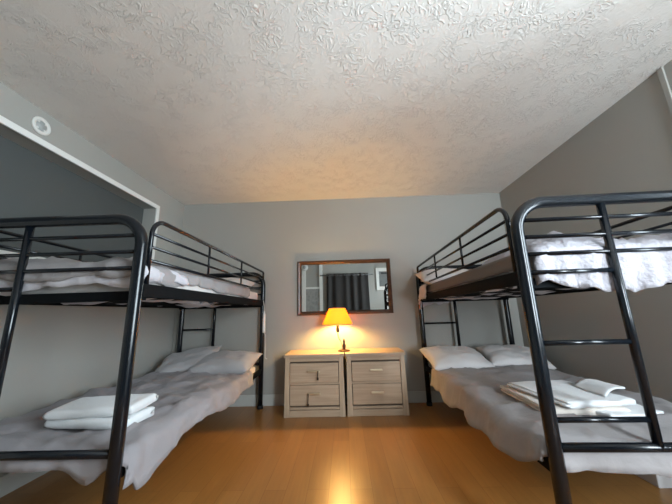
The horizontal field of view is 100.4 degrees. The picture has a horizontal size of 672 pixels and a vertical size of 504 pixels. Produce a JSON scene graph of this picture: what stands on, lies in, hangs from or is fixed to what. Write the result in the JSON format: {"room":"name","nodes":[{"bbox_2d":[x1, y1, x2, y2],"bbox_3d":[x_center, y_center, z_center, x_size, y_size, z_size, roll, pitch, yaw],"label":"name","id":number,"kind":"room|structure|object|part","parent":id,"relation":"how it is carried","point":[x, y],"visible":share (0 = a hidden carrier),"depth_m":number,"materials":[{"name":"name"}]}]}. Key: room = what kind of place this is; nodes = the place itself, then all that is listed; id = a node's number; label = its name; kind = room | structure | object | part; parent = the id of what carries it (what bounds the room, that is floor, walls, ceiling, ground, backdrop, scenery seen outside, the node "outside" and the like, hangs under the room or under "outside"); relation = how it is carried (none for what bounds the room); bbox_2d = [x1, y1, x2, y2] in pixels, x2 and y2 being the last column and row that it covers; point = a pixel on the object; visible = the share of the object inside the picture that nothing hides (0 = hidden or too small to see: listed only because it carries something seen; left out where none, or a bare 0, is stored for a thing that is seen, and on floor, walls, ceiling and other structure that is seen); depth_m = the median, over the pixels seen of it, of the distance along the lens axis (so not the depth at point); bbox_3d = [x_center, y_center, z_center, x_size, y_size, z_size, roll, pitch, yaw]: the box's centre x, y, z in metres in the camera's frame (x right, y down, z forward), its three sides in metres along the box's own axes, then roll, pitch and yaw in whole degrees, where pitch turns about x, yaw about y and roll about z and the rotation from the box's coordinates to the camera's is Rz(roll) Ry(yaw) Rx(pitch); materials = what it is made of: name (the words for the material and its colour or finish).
{"room":"dormitory","nodes":[
{"label":"dormitory","id":0,"kind":"room"},
{"bbox_2d":[0,135,143,261],"bbox_3d":[-2.199,-0.401,1.655,0.050,0.970,3.035,-2,-12,1],"label":"wall","id":1,"kind":"structure","parent":0,"point":[31,184],"depth_m":2.15,"materials":[{"name":"grey paint"}]},
{"bbox_2d":[0,82,184,476],"bbox_3d":[-2.098,0.092,1.177,0.140,2.440,4.612,-2,-12,1],"label":"wall","id":2,"kind":"structure","parent":0,"point":[57,353],"depth_m":2.16,"materials":[{"name":"grey paint"}]},
{"bbox_2d":[0,471,48,497],"bbox_3d":[-1.988,1.226,0.930,0.014,0.115,4.584,-2,-12,1],"label":"baseboard","id":3,"kind":"structure","parent":2,"relation":"attached to","point":[9,482],"depth_m":1.71,"materials":[{"name":"grey paint"}]},
{"bbox_2d":[31,116,50,135],"bbox_3d":[-2.037,-0.871,1.938,0.012,0.124,0.124,-2,-12,1],"label":"smoke detector","id":4,"kind":"object","parent":2,"relation":"attached to","point":[40,125],"visible":1,"depth_m":1.93,"materials":[{"name":"white plastic"}]},
{"bbox_2d":[0,115,159,259],"bbox_3d":[-2.026,-0.406,1.651,0.016,0.846,2.911,-2,-12,1],"label":"trim","id":5,"kind":"structure","parent":2,"relation":"attached to","point":[3,120],"depth_m":2.13,"materials":[{"name":"white paint"}]},
{"bbox_2d":[0,0,671,204],"bbox_3d":[-0.112,-1.218,1.396,4.508,0.100,4.912,-2,-12,1],"label":"ceiling","id":6,"kind":"structure","parent":0,"point":[207,101],"depth_m":1.78,"materials":[{"name":"white paint"}]},
{"bbox_2d":[0,402,671,503],"bbox_3d":[-0.040,1.264,0.862,4.508,0.100,4.912,-2,-12,1],"label":"floor","id":7,"kind":"structure","parent":0,"point":[245,454],"depth_m":1.81,"materials":[{"name":"laminate"}]},
{"bbox_2d":[0,214,265,503],"bbox_3d":[-1.354,0.772,2.220,1.012,1.508,2.107,-2,-12,1],"label":"bunk bed","id":8,"kind":"object","parent":7,"relation":"on","point":[140,289],"visible":0.63,"depth_m":1.33,"materials":[{"name":"black metal"}]},
{"bbox_3d":[-1.480,0.354,1.267,0.033,1.022,0.033,-2,-12,1],"label":"ladder rail","id":9,"kind":"part","parent":8,"relation":"part of","materials":[{"name":"black metal"}]},
{"bbox_3d":[-1.376,0.844,1.159,0.930,0.033,0.033,-2,-12,1],"label":"rail","id":10,"kind":"part","parent":8,"relation":"part of","materials":[{"name":"black metal"}]},
{"bbox_3d":[-1.844,0.231,2.376,0.022,0.358,1.994,-2,-12,1],"label":"guard rail","id":11,"kind":"part","parent":8,"relation":"part of","materials":[{"name":"black metal"}]},
{"bbox_3d":[-1.385,0.555,1.221,1.002,1.491,0.053,-2,-12,1],"label":"frame","id":12,"kind":"part","parent":8,"relation":"part of","materials":[{"name":"black metal"}]},
{"bbox_3d":[-1.839,0.419,2.310,0.024,0.063,2.005,-2,-12,1],"label":"rail","id":13,"kind":"part","parent":8,"relation":"part of","materials":[{"name":"black metal"}]},
{"bbox_2d":[0,370,253,489],"bbox_3d":[-1.313,1.065,1.925,1.020,0.235,1.614,-2,-12,1],"label":"duvet","id":14,"kind":"object","parent":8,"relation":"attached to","point":[185,398],"visible":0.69,"depth_m":1.38,"materials":[{"name":"grey fabric"}]},
{"bbox_2d":[44,406,154,429],"bbox_3d":[-1.200,0.849,1.439,0.427,0.051,0.212,-3,-12,6],"label":"folded towel","id":15,"kind":"object","parent":14,"relation":"on","point":[96,423],"visible":0.43,"depth_m":1.35,"materials":[{"name":"white fabric"}]},
{"bbox_2d":[42,393,158,419],"bbox_3d":[-1.202,0.802,1.460,0.427,0.066,0.224,-2,-12,-1],"label":"folded towel","id":16,"kind":"object","parent":15,"relation":"on","point":[98,406],"visible":0.8,"depth_m":1.39,"materials":[{"name":"white fabric"}]},
{"bbox_2d":[189,350,261,373],"bbox_3d":[-1.098,1.110,2.784,0.624,0.227,0.402,-3,-12,6],"label":"pillow","id":17,"kind":"object","parent":14,"relation":"on","point":[221,362],"visible":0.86,"depth_m":2.65,"materials":[{"name":"grey fabric"}]},
{"bbox_2d":[22,283,257,298],"bbox_3d":[-1.366,0.346,2.309,0.886,0.123,1.870,-2,-12,1],"label":"mattress","id":18,"kind":"object","parent":8,"relation":"on","point":[95,287],"visible":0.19,"depth_m":1.39,"materials":[{"name":"grey fabric"}]},
{"bbox_2d":[0,265,188,295],"bbox_3d":[-1.375,0.164,1.523,0.946,0.182,0.415,-2,-12,1],"label":"sheet","id":19,"kind":"object","parent":18,"relation":"on","point":[155,274],"visible":0.2,"depth_m":1.33,"materials":[{"name":"grey fabric"}]},
{"bbox_2d":[0,256,249,297],"bbox_3d":[-1.371,0.238,2.116,0.953,0.197,1.635,-2,-12,1],"label":"duvet","id":20,"kind":"object","parent":18,"relation":"on","point":[222,287],"visible":0.56,"depth_m":1.35,"materials":[{"name":"grey fabric"}]},
{"bbox_2d":[222,278,254,287],"bbox_3d":[-1.237,0.362,3.061,0.621,0.182,0.405,-2,-12,-1],"label":"pillow","id":21,"kind":"object","parent":18,"relation":"on","point":[245,282],"visible":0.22,"depth_m":3.06,"materials":[{"name":"grey fabric"}]},
{"bbox_2d":[61,298,228,307],"bbox_3d":[-1.364,0.431,2.291,0.830,0.048,1.760,-2,-12,1],"label":"sheet","id":22,"kind":"object","parent":8,"relation":"on","point":[187,304],"visible":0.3,"depth_m":1.95,"materials":[{"name":"grey fabric"}]},
{"bbox_3d":[-0.869,1.117,2.131,0.024,0.050,2.005,-2,-12,1],"label":"rail","id":23,"kind":"part","parent":8,"relation":"part of","materials":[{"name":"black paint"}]},
{"bbox_3d":[-0.890,0.387,2.288,0.024,0.063,2.005,-2,-12,1],"label":"rail","id":24,"kind":"part","parent":8,"relation":"part of","materials":[{"name":"black metal"}]},
{"bbox_3d":[-0.895,0.199,2.354,0.022,0.358,1.994,-2,-12,1],"label":"guard rail","id":25,"kind":"part","parent":8,"relation":"part of","materials":[{"name":"black metal"}]},
{"bbox_3d":[-1.419,0.782,3.266,0.033,1.022,0.033,-2,-12,1],"label":"ladder rail","id":26,"kind":"part","parent":8,"relation":"part of","materials":[{"name":"black metal"}]},
{"bbox_3d":[-1.323,0.983,3.220,1.002,1.491,0.053,-2,-12,1],"label":"frame","id":27,"kind":"part","parent":8,"relation":"part of","materials":[{"name":"black metal"}]},
{"bbox_2d":[262,301,266,358],"bbox_3d":[-0.811,0.880,3.190,0.066,0.650,0.039,-2,-12,1],"label":"power cord","id":28,"kind":"object","parent":8,"relation":"hanging from","point":[264,315],"visible":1,"depth_m":3.18,"materials":[{"name":"white plastic"}]},
{"bbox_3d":[-1.344,1.104,2.146,0.886,0.079,1.870,-2,-12,1],"label":"mattress","id":29,"kind":"object","parent":8,"relation":"on","visible":0},
{"bbox_2d":[155,345,221,372],"bbox_3d":[-1.525,1.134,2.873,0.620,0.275,0.378,-1,-12,-5],"label":"pillow","id":30,"kind":"object","parent":29,"relation":"on","point":[182,361],"visible":0.62,"depth_m":2.81,"materials":[{"name":"grey fabric"}]},
{"bbox_2d":[284,349,345,417],"bbox_3d":[-0.213,1.370,2.971,0.618,0.590,0.416,-2,-12,1],"label":"nightstand","id":31,"kind":"object","parent":7,"relation":"on","point":[314,379],"visible":1,"depth_m":2.81,"materials":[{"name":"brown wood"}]},
{"bbox_3d":[-0.222,1.202,2.821,0.124,0.020,0.032,-2,-12,1],"label":"handle","id":32,"kind":"part","parent":31,"relation":"part of","materials":[{"name":"gold metal"}]},
{"bbox_3d":[-0.224,1.103,2.884,0.502,0.040,0.034,-2,-12,1],"label":"rail","id":33,"kind":"part","parent":31,"relation":"part of","materials":[{"name":"brown wood"}]},
{"bbox_3d":[-0.217,1.329,2.832,0.502,0.017,0.028,-2,-12,1],"label":"drawer rail","id":34,"kind":"part","parent":31,"relation":"part of","materials":[{"name":"brown wood"}]},
{"bbox_3d":[-0.221,1.227,2.849,0.490,0.184,0.037,-2,-12,1],"label":"drawer","id":35,"kind":"part","parent":31,"relation":"part of","materials":[{"name":"brown wood"}]},
{"bbox_3d":[-0.215,1.430,2.805,0.490,0.187,0.037,-2,-12,1],"label":"drawer","id":36,"kind":"part","parent":31,"relation":"part of","materials":[{"name":"brown wood"}]},
{"bbox_3d":[-0.211,1.555,2.791,0.502,0.022,0.026,-2,-12,1],"label":"plinth moulding","id":37,"kind":"part","parent":31,"relation":"part of","materials":[{"name":"brown wood"}]},
{"bbox_3d":[-0.217,1.336,2.850,0.502,0.430,0.010,-2,-12,1],"label":"panel","id":38,"kind":"part","parent":31,"relation":"part of","materials":[{"name":"brown"}]},
{"bbox_2d":[323,308,351,351],"bbox_3d":[0.018,0.850,3.081,0.332,0.460,0.332,-2,-12,1],"label":"table lamp","id":39,"kind":"object","parent":31,"relation":"on","point":[335,316],"visible":1,"depth_m":3.01,"materials":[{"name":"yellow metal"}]},
{"bbox_3d":[0.014,0.713,3.111,0.329,0.175,0.329,-2,-12,1],"label":"lamp shade","id":40,"kind":"part","parent":39,"relation":"part of","materials":[{"name":"yellow fabric"}]},
{"bbox_2d":[345,347,409,416],"bbox_3d":[0.412,1.350,2.961,0.613,0.590,0.406,-2,-12,1],"label":"nightstand","id":41,"kind":"object","parent":7,"relation":"on","point":[376,377],"visible":0.98,"depth_m":2.80,"materials":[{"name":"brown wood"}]},
{"bbox_3d":[0.401,1.082,2.869,0.497,0.040,0.034,-2,-12,1],"label":"rail","id":42,"kind":"part","parent":41,"relation":"part of","materials":[{"name":"brown wood"}]},
{"bbox_3d":[0.404,1.205,2.834,0.485,0.184,0.037,-2,-12,1],"label":"drawer","id":43,"kind":"part","parent":41,"relation":"part of","materials":[{"name":"brown wood"}]},
{"bbox_3d":[0.408,1.315,2.835,0.497,0.430,0.010,-2,-12,1],"label":"panel","id":44,"kind":"part","parent":41,"relation":"part of","materials":[{"name":"brown"}]},
{"bbox_3d":[0.407,1.308,2.818,0.497,0.017,0.028,-2,-12,1],"label":"drawer rail","id":45,"kind":"part","parent":41,"relation":"part of","materials":[{"name":"brown wood"}]},
{"bbox_3d":[0.410,1.409,2.790,0.485,0.187,0.037,-2,-12,1],"label":"drawer","id":46,"kind":"part","parent":41,"relation":"part of","materials":[{"name":"brown wood"}]},
{"bbox_3d":[0.409,1.385,2.762,0.124,0.020,0.032,-2,-12,1],"label":"handle","id":47,"kind":"part","parent":41,"relation":"part of","materials":[{"name":"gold metal"}]},
{"bbox_3d":[0.414,1.533,2.776,0.497,0.022,0.026,-2,-12,1],"label":"plinth moulding","id":48,"kind":"part","parent":41,"relation":"part of","materials":[{"name":"brown wood"}]},
{"bbox_2d":[416,190,671,503],"bbox_3d":[1.387,0.673,2.130,1.012,1.508,2.107,-2,-12,3],"label":"bunk bed","id":49,"kind":"object","parent":7,"relation":"on","point":[521,277],"visible":0.55,"depth_m":1.23,"materials":[{"name":"black metal"}]},
{"bbox_3d":[1.358,0.683,3.177,0.033,1.022,0.033,-2,-12,3],"label":"ladder rail","id":50,"kind":"part","parent":49,"relation":"part of","materials":[{"name":"black metal"}]},
{"bbox_3d":[1.454,0.883,3.128,1.002,1.491,0.053,-2,-12,3],"label":"frame","id":51,"kind":"part","parent":49,"relation":"part of","materials":[{"name":"black metal"}]},
{"bbox_3d":[0.899,0.136,2.303,0.022,0.358,1.994,-2,-12,3],"label":"guard rail","id":52,"kind":"part","parent":49,"relation":"part of","materials":[{"name":"black metal"}]},
{"bbox_3d":[0.903,0.324,2.236,0.024,0.063,2.005,-2,-12,3],"label":"rail","id":53,"kind":"part","parent":49,"relation":"part of","materials":[{"name":"black metal"}]},
{"bbox_2d":[427,256,534,293],"bbox_3d":[1.375,0.247,2.219,0.886,0.123,1.870,-2,-12,3],"label":"mattress","id":54,"kind":"object","parent":49,"relation":"on","point":[530,257],"visible":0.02,"depth_m":1.45,"materials":[{"name":"grey fabric"}]},
{"bbox_2d":[418,284,448,309],"bbox_3d":[1.261,0.466,3.033,0.711,0.292,0.386,-2,-12,3],"label":"sheet","id":55,"kind":"object","parent":54,"relation":"on","point":[422,290],"visible":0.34,"depth_m":3.10,"materials":[{"name":"grey fabric"}]},
{"bbox_2d":[426,256,512,293],"bbox_3d":[1.367,0.209,2.186,0.902,0.095,1.760,-2,-12,3],"label":"sheet","id":56,"kind":"object","parent":54,"relation":"on","point":[503,265],"visible":0.34,"depth_m":1.78,"materials":[{"name":"grey fabric"}]},
{"bbox_2d":[415,268,467,284],"bbox_3d":[1.200,0.268,2.975,0.646,0.213,0.418,-3,-12,5],"label":"pillow","id":57,"kind":"object","parent":56,"relation":"on","point":[423,276],"visible":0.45,"depth_m":2.85,"materials":[{"name":"grey fabric"}]},
{"bbox_2d":[482,231,671,291],"bbox_3d":[1.349,0.073,1.543,0.926,0.334,0.685,-2,-12,3],"label":"comforter","id":58,"kind":"object","parent":56,"relation":"on","point":[640,270],"visible":0.59,"depth_m":1.24,"materials":[{"name":"grey fabric"}]},
{"bbox_3d":[0.924,1.053,2.079,0.024,0.050,2.005,-2,-12,3],"label":"rail","id":59,"kind":"part","parent":49,"relation":"part of","materials":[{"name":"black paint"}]},
{"bbox_2d":[439,286,587,299],"bbox_3d":[1.377,0.326,2.202,0.830,0.035,1.760,-2,-12,3],"label":"sheet","id":60,"kind":"object","parent":49,"relation":"on","point":[514,287],"visible":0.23,"depth_m":2.18,"materials":[{"name":"grey fabric"}]},
{"bbox_2d":[430,364,671,477],"bbox_3d":[1.334,0.976,1.843,1.042,0.219,1.638,-2,-12,3],"label":"duvet","id":61,"kind":"object","parent":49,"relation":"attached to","point":[513,427],"visible":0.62,"depth_m":1.34,"materials":[{"name":"grey fabric"}]},
{"bbox_2d":[500,385,630,414],"bbox_3d":[1.227,0.813,1.564,0.390,0.039,0.457,-2,-12,3],"label":"folded towel","id":62,"kind":"object","parent":61,"relation":"on","point":[531,400],"visible":0.36,"depth_m":1.37,"materials":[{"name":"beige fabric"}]},
{"bbox_2d":[507,379,635,408],"bbox_3d":[1.273,0.754,1.554,0.406,0.072,0.428,0,-12,-6],"label":"folded towel","id":63,"kind":"object","parent":62,"relation":"on","point":[586,393],"visible":0.86,"depth_m":1.45,"materials":[{"name":"white fabric"}]},
{"bbox_2d":[595,404,663,416],"bbox_3d":[1.390,0.776,1.392,0.306,0.027,0.205,0,-12,-8],"label":"washcloth","id":64,"kind":"object","parent":61,"relation":"on","point":[636,410],"visible":0.4,"depth_m":1.32,"materials":[{"name":"white fabric"}]},
{"bbox_3d":[1.851,0.285,2.182,0.024,0.063,2.005,-2,-12,3],"label":"rail","id":65,"kind":"part","parent":49,"relation":"part of","materials":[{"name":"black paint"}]},
{"bbox_3d":[1.321,0.457,1.133,1.002,1.491,0.053,-2,-12,3],"label":"frame","id":66,"kind":"part","parent":49,"relation":"part of","materials":[{"name":"black metal"}]},
{"bbox_3d":[1.329,0.747,1.070,0.930,0.033,0.033,-2,-12,3],"label":"rail","id":67,"kind":"part","parent":49,"relation":"part of","materials":[{"name":"black metal"}]},
{"bbox_3d":[1.225,0.257,1.182,0.033,1.022,0.033,-2,-12,3],"label":"ladder rail","id":68,"kind":"part","parent":49,"relation":"part of","materials":[{"name":"black metal"}]},
{"bbox_3d":[1.847,0.097,2.248,0.022,0.358,1.994,-2,-12,3],"label":"guard rail","id":69,"kind":"part","parent":49,"relation":"part of","materials":[{"name":"black metal"}]},
{"bbox_3d":[1.397,1.005,2.056,0.886,0.079,1.870,-2,-12,3],"label":"mattress","id":70,"kind":"object","parent":49,"relation":"on","visible":0},
{"bbox_2d":[418,345,494,370],"bbox_3d":[1.171,1.043,2.728,0.606,0.240,0.418,-1,-12,-4],"label":"pillow","id":71,"kind":"object","parent":70,"relation":"on","point":[440,357],"visible":0.8,"depth_m":2.60,"materials":[{"name":"grey fabric"}]},
{"bbox_2d":[476,344,556,369],"bbox_3d":[1.741,1.033,2.754,0.576,0.221,0.398,-3,-12,5],"label":"pillow","id":72,"kind":"object","parent":70,"relation":"on","point":[499,355],"visible":0.7,"depth_m":2.66,"materials":[{"name":"grey fabric"}]},
{"bbox_2d":[635,474,671,487],"bbox_3d":[1.940,1.357,1.998,0.280,0.085,0.910,-2,-12,1],"label":"storage box","id":73,"kind":"object","parent":7,"relation":"on","point":[659,481],"visible":0.14,"depth_m":1.56,"materials":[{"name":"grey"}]},
{"bbox_2d":[171,193,523,394],"bbox_3d":[-0.005,0.519,3.441,4.508,2.440,0.120,-2,-12,1],"label":"wall","id":74,"kind":"structure","parent":0,"point":[271,237],"depth_m":3.46,"materials":[{"name":"grey paint"}]},
{"bbox_2d":[229,391,443,406],"bbox_3d":[0.116,1.638,3.129,4.088,0.115,0.014,-2,-12,1],"label":"baseboard","id":75,"kind":"structure","parent":74,"relation":"attached to","point":[413,396],"depth_m":3.14,"materials":[{"name":"grey paint"}]},
{"bbox_2d":[298,258,393,315],"bbox_3d":[0.102,0.419,3.380,1.132,0.652,0.036,-2,-12,1],"label":"wall mirror","id":76,"kind":"object","parent":74,"relation":"attached to","point":[359,286],"visible":0.88,"depth_m":3.38,"materials":[{"name":"brown wood"}]},
{"bbox_2d":[499,60,671,402],"bbox_3d":[2.116,-0.051,1.077,0.120,2.440,4.612,-2,-12,1],"label":"wall","id":77,"kind":"structure","parent":0,"point":[627,147],"depth_m":2.12,"materials":[{"name":"grey paint"}]},
{"bbox_2d":[656,66,671,117],"bbox_3d":[2.062,-0.013,1.510,0.012,2.330,0.030,-2,-12,1],"label":"trim","id":78,"kind":"structure","parent":77,"relation":"attached to","point":[665,86],"depth_m":1.72,"materials":[{"name":"grey paint"}]}
]}

